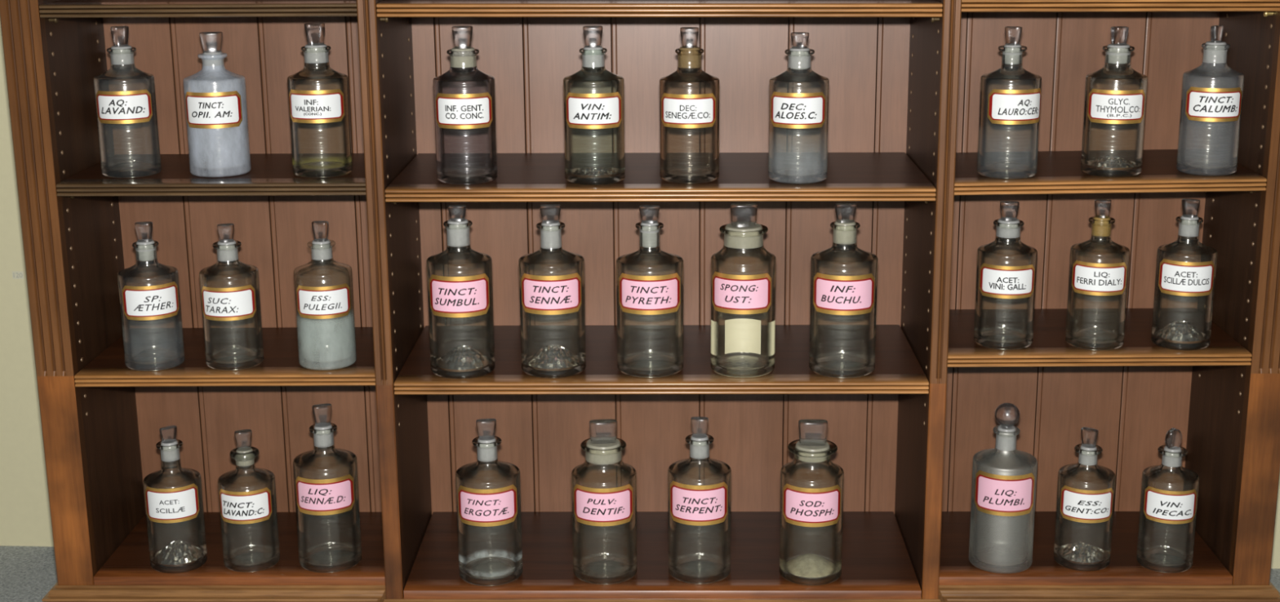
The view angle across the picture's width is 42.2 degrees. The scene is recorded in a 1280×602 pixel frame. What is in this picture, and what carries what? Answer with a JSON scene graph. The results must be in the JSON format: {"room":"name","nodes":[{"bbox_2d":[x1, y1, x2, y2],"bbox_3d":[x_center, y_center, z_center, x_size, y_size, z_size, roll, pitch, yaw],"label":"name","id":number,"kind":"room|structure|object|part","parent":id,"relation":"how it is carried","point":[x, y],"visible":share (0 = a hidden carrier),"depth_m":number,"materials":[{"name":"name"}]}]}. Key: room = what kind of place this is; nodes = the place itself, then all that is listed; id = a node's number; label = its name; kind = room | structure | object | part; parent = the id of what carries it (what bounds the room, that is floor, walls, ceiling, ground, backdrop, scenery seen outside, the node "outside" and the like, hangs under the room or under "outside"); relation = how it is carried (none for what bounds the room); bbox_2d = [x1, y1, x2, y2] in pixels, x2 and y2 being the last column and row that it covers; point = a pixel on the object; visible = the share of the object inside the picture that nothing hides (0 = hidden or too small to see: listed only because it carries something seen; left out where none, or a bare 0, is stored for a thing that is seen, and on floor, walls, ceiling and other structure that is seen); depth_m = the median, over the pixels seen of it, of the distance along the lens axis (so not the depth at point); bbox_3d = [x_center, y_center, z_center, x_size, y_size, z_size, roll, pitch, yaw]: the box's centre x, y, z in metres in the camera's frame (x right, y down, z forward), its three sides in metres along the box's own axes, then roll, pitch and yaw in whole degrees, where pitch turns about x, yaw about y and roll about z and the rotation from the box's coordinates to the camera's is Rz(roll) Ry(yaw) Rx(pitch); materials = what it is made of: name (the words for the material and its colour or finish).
{"room":"old pharmacy","nodes":[
{"label":"old pharmacy","id":0,"kind":"room"},
{"bbox_2d":[0,20,1279,568],"bbox_3d":[0.026,-0.908,2.280,6.412,2.666,0.100,0,14,4],"label":"wall","id":1,"kind":"structure","parent":0,"point":[25,521],"depth_m":2.56,"materials":[{"name":"paint"}]},
{"bbox_2d":[12,271,24,279],"bbox_3d":[-0.942,-0.039,2.513,0.018,0.012,0.001,0,14,4],"label":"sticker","id":2,"kind":"object","parent":1,"relation":"attached to","point":[15,275],"visible":1,"depth_m":2.51,"materials":[{"name":"beige paper"}]},
{"bbox_2d":[0,546,1279,601],"bbox_3d":[0.007,0.812,1.017,6.400,0.050,3.800,0,14,1],"label":"floor","id":3,"kind":"structure","parent":0,"point":[27,574],"depth_m":2.51,"materials":[{"name":"carpet"}]},
{"bbox_2d":[0,0,1279,601],"bbox_3d":[0.024,-0.143,2.213,1.678,1.213,0.311,0,14,1],"label":"shelving unit","id":4,"kind":"object","parent":3,"relation":"on","point":[904,76],"visible":0.9,"depth_m":2.32,"materials":[{"name":"brown wood"}]},
{"bbox_3d":[-0.772,-0.182,2.255,0.047,1.110,0.221,0,14,1],"label":"panel","id":5,"kind":"part","parent":4,"relation":"part of","materials":[{"name":"brown wood"}]},
{"bbox_2d":[93,26,161,177],"bbox_3d":[-0.674,-0.263,2.176,0.076,0.193,0.077,-3,14,-9],"label":"bottle","id":6,"kind":"object","parent":4,"relation":"on","point":[131,106],"visible":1,"depth_m":2.15,"materials":[{"name":"clear glass"}]},
{"bbox_2d":[117,222,185,371],"bbox_3d":[-0.655,-0.010,2.216,0.078,0.194,0.079,-6,15,-19],"label":"bottle","id":7,"kind":"object","parent":4,"relation":"on","point":[160,301],"visible":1,"depth_m":2.19,"materials":[{"name":"clear glass"}]},
{"bbox_2d":[142,425,207,573],"bbox_3d":[-0.641,0.268,2.279,0.077,0.199,0.078,-3,14,-9],"label":"bottle","id":8,"kind":"object","parent":4,"relation":"on","point":[184,504],"visible":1,"depth_m":2.26,"materials":[{"name":"clear glass"}]},
{"bbox_2d":[53,0,356,2],"bbox_3d":[-0.546,-0.396,2.205,0.406,0.018,0.203,0,14,1],"label":"shelf","id":9,"kind":"object","parent":4,"relation":"attached to","point":[54,1],"depth_m":2.12,"materials":[{"name":"brown wood"}]},
{"bbox_2d":[66,153,364,179],"bbox_3d":[-0.544,-0.176,2.260,0.406,0.017,0.203,0,14,1],"label":"shelf","id":10,"kind":"object","parent":4,"relation":"attached to","point":[174,166],"depth_m":2.25,"materials":[{"name":"brown wood"}]},
{"bbox_2d":[182,31,251,177],"bbox_3d":[-0.557,-0.260,2.178,0.079,0.185,0.080,-2,14,-4],"label":"bottle","id":11,"kind":"object","parent":4,"relation":"on","point":[215,111],"visible":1,"depth_m":2.15,"materials":[{"name":"clear glass"}]},
{"bbox_2d":[84,327,374,368],"bbox_3d":[-0.542,0.072,2.323,0.406,0.018,0.203,0,14,1],"label":"shelf","id":12,"kind":"object","parent":4,"relation":"attached to","point":[280,344],"depth_m":2.32,"materials":[{"name":"brown wood"}]},
{"bbox_2d":[199,223,264,370],"bbox_3d":[-0.547,-0.009,2.215,0.077,0.191,0.078,-2,14,-5],"label":"bottle","id":13,"kind":"object","parent":4,"relation":"on","point":[241,303],"visible":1,"depth_m":2.19,"materials":[{"name":"clear glass"}]},
{"bbox_3d":[-0.551,-0.211,2.362,0.450,1.110,0.009,0,14,1],"label":"panel","id":14,"kind":"part","parent":4,"relation":"part of","materials":[{"name":"brown wood"}]},
{"bbox_2d":[102,512,384,567],"bbox_3d":[-0.540,0.348,2.393,0.406,0.012,0.203,0,14,1],"label":"shelf","id":15,"kind":"object","parent":4,"relation":"attached to","point":[130,548],"depth_m":2.39,"materials":[{"name":"brown wood"}]},
{"bbox_2d":[217,429,279,572],"bbox_3d":[-0.540,0.270,2.281,0.077,0.192,0.078,-1,14,-4],"label":"bottle","id":16,"kind":"object","parent":4,"relation":"on","point":[255,506],"visible":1,"depth_m":2.26,"materials":[{"name":"clear glass"}]},
{"bbox_2d":[287,22,352,177],"bbox_3d":[-0.420,-0.264,2.167,0.078,0.196,0.079,-1,14,-2],"label":"bottle","id":17,"kind":"object","parent":4,"relation":"on","point":[326,106],"visible":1,"depth_m":2.14,"materials":[{"name":"clear glass"}]},
{"bbox_2d":[293,221,356,370],"bbox_3d":[-0.421,-0.011,2.211,0.077,0.194,0.078,-2,14,-8],"label":"bottle","id":18,"kind":"object","parent":4,"relation":"on","point":[326,302],"visible":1,"depth_m":2.19,"materials":[{"name":"clear glass"}]},
{"bbox_2d":[293,404,361,573],"bbox_3d":[-0.431,0.252,2.278,0.086,0.228,0.087,-2,14,-5],"label":"bottle","id":19,"kind":"object","parent":4,"relation":"on","point":[338,495],"visible":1,"depth_m":2.25,"materials":[{"name":"clear glass"}]},
{"bbox_3d":[-0.329,-0.178,2.225,0.023,1.110,0.266,0,14,1],"label":"panel","id":20,"kind":"part","parent":4,"relation":"part of","materials":[{"name":"brown wood"}]},
{"bbox_2d":[426,204,494,378],"bbox_3d":[-0.234,-0.015,2.163,0.085,0.221,0.086,-1,14,-3],"label":"bottle","id":21,"kind":"object","parent":4,"relation":"on","point":[469,296],"visible":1,"depth_m":2.14,"materials":[{"name":"clear glass"}]},
{"bbox_2d":[432,26,497,184],"bbox_3d":[-0.223,-0.252,2.116,0.078,0.196,0.079,-1,14,-2],"label":"bottle","id":22,"kind":"object","parent":4,"relation":"on","point":[451,111],"visible":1,"depth_m":2.09,"materials":[{"name":"clear glass"}]},
{"bbox_2d":[455,418,522,586],"bbox_3d":[-0.204,0.265,2.232,0.087,0.221,0.088,-1,14,-2],"label":"bottle","id":23,"kind":"object","parent":4,"relation":"on","point":[501,506],"visible":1,"depth_m":2.21,"materials":[{"name":"clear glass"}]},
{"bbox_2d":[518,204,586,377],"bbox_3d":[-0.115,-0.017,2.164,0.086,0.221,0.086,-1,14,0],"label":"bottle","id":24,"kind":"object","parent":4,"relation":"on","point":[565,294],"visible":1,"depth_m":2.14,"materials":[{"name":"clear glass"}]},
{"bbox_2d":[563,26,625,185],"bbox_3d":[-0.058,-0.250,2.105,0.077,0.196,0.078,-1,14,-1],"label":"bottle","id":25,"kind":"object","parent":4,"relation":"on","point":[606,110],"visible":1,"depth_m":2.08,"materials":[{"name":"clear glass"}]},
{"bbox_2d":[571,419,637,585],"bbox_3d":[-0.048,0.265,2.234,0.088,0.218,0.088,0,14,2],"label":"bottle","id":26,"kind":"object","parent":4,"relation":"on","point":[611,507],"visible":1,"depth_m":2.21,"materials":[{"name":"clear glass"}]},
{"bbox_2d":[616,204,684,377],"bbox_3d":[0.013,-0.017,2.164,0.088,0.219,0.089,0,14,1],"label":"bottle","id":27,"kind":"object","parent":4,"relation":"on","point":[635,295],"visible":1,"depth_m":2.14,"materials":[{"name":"clear glass"}]},
{"bbox_2d":[382,0,937,1],"bbox_3d":[0.026,-0.393,2.172,0.688,0.021,0.248,0,14,1],"label":"shelf","id":28,"kind":"object","parent":4,"relation":"attached to","point":[382,0],"depth_m":2.06,"materials":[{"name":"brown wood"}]},
{"bbox_2d":[390,152,931,184],"bbox_3d":[0.027,-0.171,2.228,0.688,0.019,0.248,0,14,1],"label":"shelf","id":29,"kind":"object","parent":4,"relation":"attached to","point":[413,168],"depth_m":2.23,"materials":[{"name":"brown wood"}]},
{"bbox_3d":[0.028,0.371,2.343,1.678,0.018,0.311,0,14,1],"label":"moulding","id":30,"kind":"part","parent":4,"relation":"part of","materials":[{"name":"brown wood"}]},
{"bbox_3d":[0.029,-0.213,2.351,0.713,1.110,0.009,0,14,1],"label":"panel","id":31,"kind":"part","parent":4,"relation":"part of","materials":[{"name":"brown wood"}]},
{"bbox_2d":[398,324,924,375],"bbox_3d":[0.029,0.074,2.290,0.688,0.018,0.248,0,14,1],"label":"shelf","id":32,"kind":"object","parent":4,"relation":"attached to","point":[897,353],"depth_m":2.30,"materials":[{"name":"brown wood"}]},
{"bbox_2d":[407,511,917,580],"bbox_3d":[0.032,0.351,2.360,0.688,0.012,0.248,0,14,1],"label":"shelf","id":33,"kind":"object","parent":4,"relation":"attached to","point":[877,546],"depth_m":2.35,"materials":[{"name":"brown wood"}]},
{"bbox_2d":[659,26,719,183],"bbox_3d":[0.063,-0.251,2.113,0.076,0.193,0.077,1,14,6],"label":"bottle","id":34,"kind":"object","parent":4,"relation":"on","point":[676,111],"visible":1,"depth_m":2.09,"materials":[{"name":"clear glass"}]},
{"bbox_2d":[667,417,731,584],"bbox_3d":[0.080,0.263,2.232,0.085,0.221,0.086,1,14,5],"label":"bottle","id":35,"kind":"object","parent":4,"relation":"on","point":[691,505],"visible":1,"depth_m":2.21,"materials":[{"name":"clear glass"}]},
{"bbox_2d":[711,203,776,377],"bbox_3d":[0.134,-0.018,2.159,0.084,0.222,0.085,2,14,9],"label":"bottle","id":36,"kind":"object","parent":4,"relation":"on","point":[730,294],"visible":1,"depth_m":2.13,"materials":[{"name":"clear glass"}]},
{"bbox_2d":[724,318,760,354],"bbox_3d":[0.137,0.047,2.206,0.048,0.046,0.010,0,14,4],"label":"paper slip","id":37,"kind":"object","parent":36,"relation":"in","point":[741,335],"visible":1,"depth_m":2.21,"materials":[{"name":"beige paper"}]},
{"bbox_2d":[768,32,829,183],"bbox_3d":[0.202,-0.247,2.106,0.076,0.187,0.076,2,14,8],"label":"bottle","id":38,"kind":"object","parent":4,"relation":"on","point":[786,110],"visible":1,"depth_m":2.08,"materials":[{"name":"clear glass"}]},
{"bbox_2d":[778,419,844,586],"bbox_3d":[0.230,0.265,2.224,0.084,0.218,0.085,1,14,5],"label":"bottle","id":39,"kind":"object","parent":4,"relation":"on","point":[801,507],"visible":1,"depth_m":2.20,"materials":[{"name":"clear glass"}]},
{"bbox_2d":[808,203,878,377],"bbox_3d":[0.265,-0.018,2.155,0.086,0.222,0.087,1,14,6],"label":"bottle","id":40,"kind":"object","parent":4,"relation":"on","point":[832,295],"visible":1,"depth_m":2.13,"materials":[{"name":"clear glass"}]},
{"bbox_3d":[0.383,-0.180,2.211,0.022,1.110,0.266,0,14,1],"label":"panel","id":41,"kind":"part","parent":4,"relation":"part of","materials":[{"name":"brown wood"}]},
{"bbox_2d":[968,403,1037,573],"bbox_3d":[0.495,0.249,2.256,0.086,0.229,0.087,2,14,10],"label":"bottle","id":42,"kind":"object","parent":4,"relation":"on","point":[991,494],"visible":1,"depth_m":2.23,"materials":[{"name":"glass"}]},
{"bbox_2d":[973,200,1037,350],"bbox_3d":[0.485,-0.037,2.195,0.078,0.192,0.078,2,14,9],"label":"bottle","id":43,"kind":"object","parent":4,"relation":"on","point":[992,281],"visible":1,"depth_m":2.17,"materials":[{"name":"clear glass"}]},
{"bbox_2d":[977,26,1041,178],"bbox_3d":[0.476,-0.257,2.134,0.076,0.190,0.077,-2,14,-6],"label":"bottle","id":44,"kind":"object","parent":4,"relation":"on","point":[1009,107],"visible":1,"depth_m":2.11,"materials":[{"name":"clear glass"}]},
{"bbox_3d":[0.607,-0.214,2.340,0.443,1.110,0.009,0,14,1],"label":"panel","id":45,"kind":"part","parent":4,"relation":"part of","materials":[{"name":"brown wood"}]},
{"bbox_2d":[939,511,1223,566],"bbox_3d":[0.600,0.344,2.371,0.400,0.012,0.203,0,14,1],"label":"shelf","id":46,"kind":"object","parent":4,"relation":"attached to","point":[992,531],"depth_m":2.37,"materials":[{"name":"brown wood"}]},
{"bbox_2d":[1053,426,1115,571],"bbox_3d":[0.608,0.266,2.262,0.076,0.192,0.076,2,14,10],"label":"bottle","id":47,"kind":"object","parent":4,"relation":"on","point":[1077,505],"visible":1,"depth_m":2.24,"materials":[{"name":"clear glass"}]},
{"bbox_2d":[948,308,1242,348],"bbox_3d":[0.598,0.044,2.295,0.400,0.018,0.203,0,14,1],"label":"shelf","id":48,"kind":"object","parent":4,"relation":"attached to","point":[1049,324],"depth_m":2.30,"materials":[{"name":"brown wood"}]},
{"bbox_2d":[1065,199,1129,351],"bbox_3d":[0.604,-0.038,2.186,0.075,0.195,0.076,3,15,12],"label":"bottle","id":49,"kind":"object","parent":4,"relation":"on","point":[1086,278],"visible":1,"depth_m":2.16,"materials":[{"name":"clear glass"}]},
{"bbox_2d":[955,148,1257,177],"bbox_3d":[0.596,-0.178,2.239,0.400,0.021,0.203,0,14,1],"label":"shelf","id":50,"kind":"object","parent":4,"relation":"attached to","point":[1051,162],"depth_m":2.25,"materials":[{"name":"brown wood"}]},
{"bbox_2d":[1080,26,1147,177],"bbox_3d":[0.611,-0.258,2.132,0.077,0.188,0.078,2,14,11],"label":"bottle","id":51,"kind":"object","parent":4,"relation":"on","point":[1100,106],"visible":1,"depth_m":2.11,"materials":[{"name":"clear glass"}]},
{"bbox_2d":[1136,428,1199,573],"bbox_3d":[0.719,0.266,2.253,0.074,0.194,0.075,3,15,12],"label":"bottle","id":52,"kind":"object","parent":4,"relation":"on","point":[1161,506],"visible":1,"depth_m":2.23,"materials":[{"name":"clear glass"}]},
{"bbox_2d":[1151,198,1217,351],"bbox_3d":[0.717,-0.038,2.181,0.075,0.195,0.076,3,15,14],"label":"bottle","id":53,"kind":"object","parent":4,"relation":"on","point":[1172,277],"visible":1,"depth_m":2.16,"materials":[{"name":"clear glass"}]},
{"bbox_2d":[1176,25,1244,176],"bbox_3d":[0.733,-0.259,2.127,0.074,0.187,0.075,2,14,10],"label":"bottle","id":54,"kind":"object","parent":4,"relation":"on","point":[1197,104],"visible":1,"depth_m":2.10,"materials":[{"name":"clear glass"}]},
{"bbox_3d":[0.821,-0.187,2.224,0.047,1.110,0.221,0,14,1],"label":"panel","id":55,"kind":"part","parent":4,"relation":"part of","materials":[{"name":"brown wood"}]}
]}

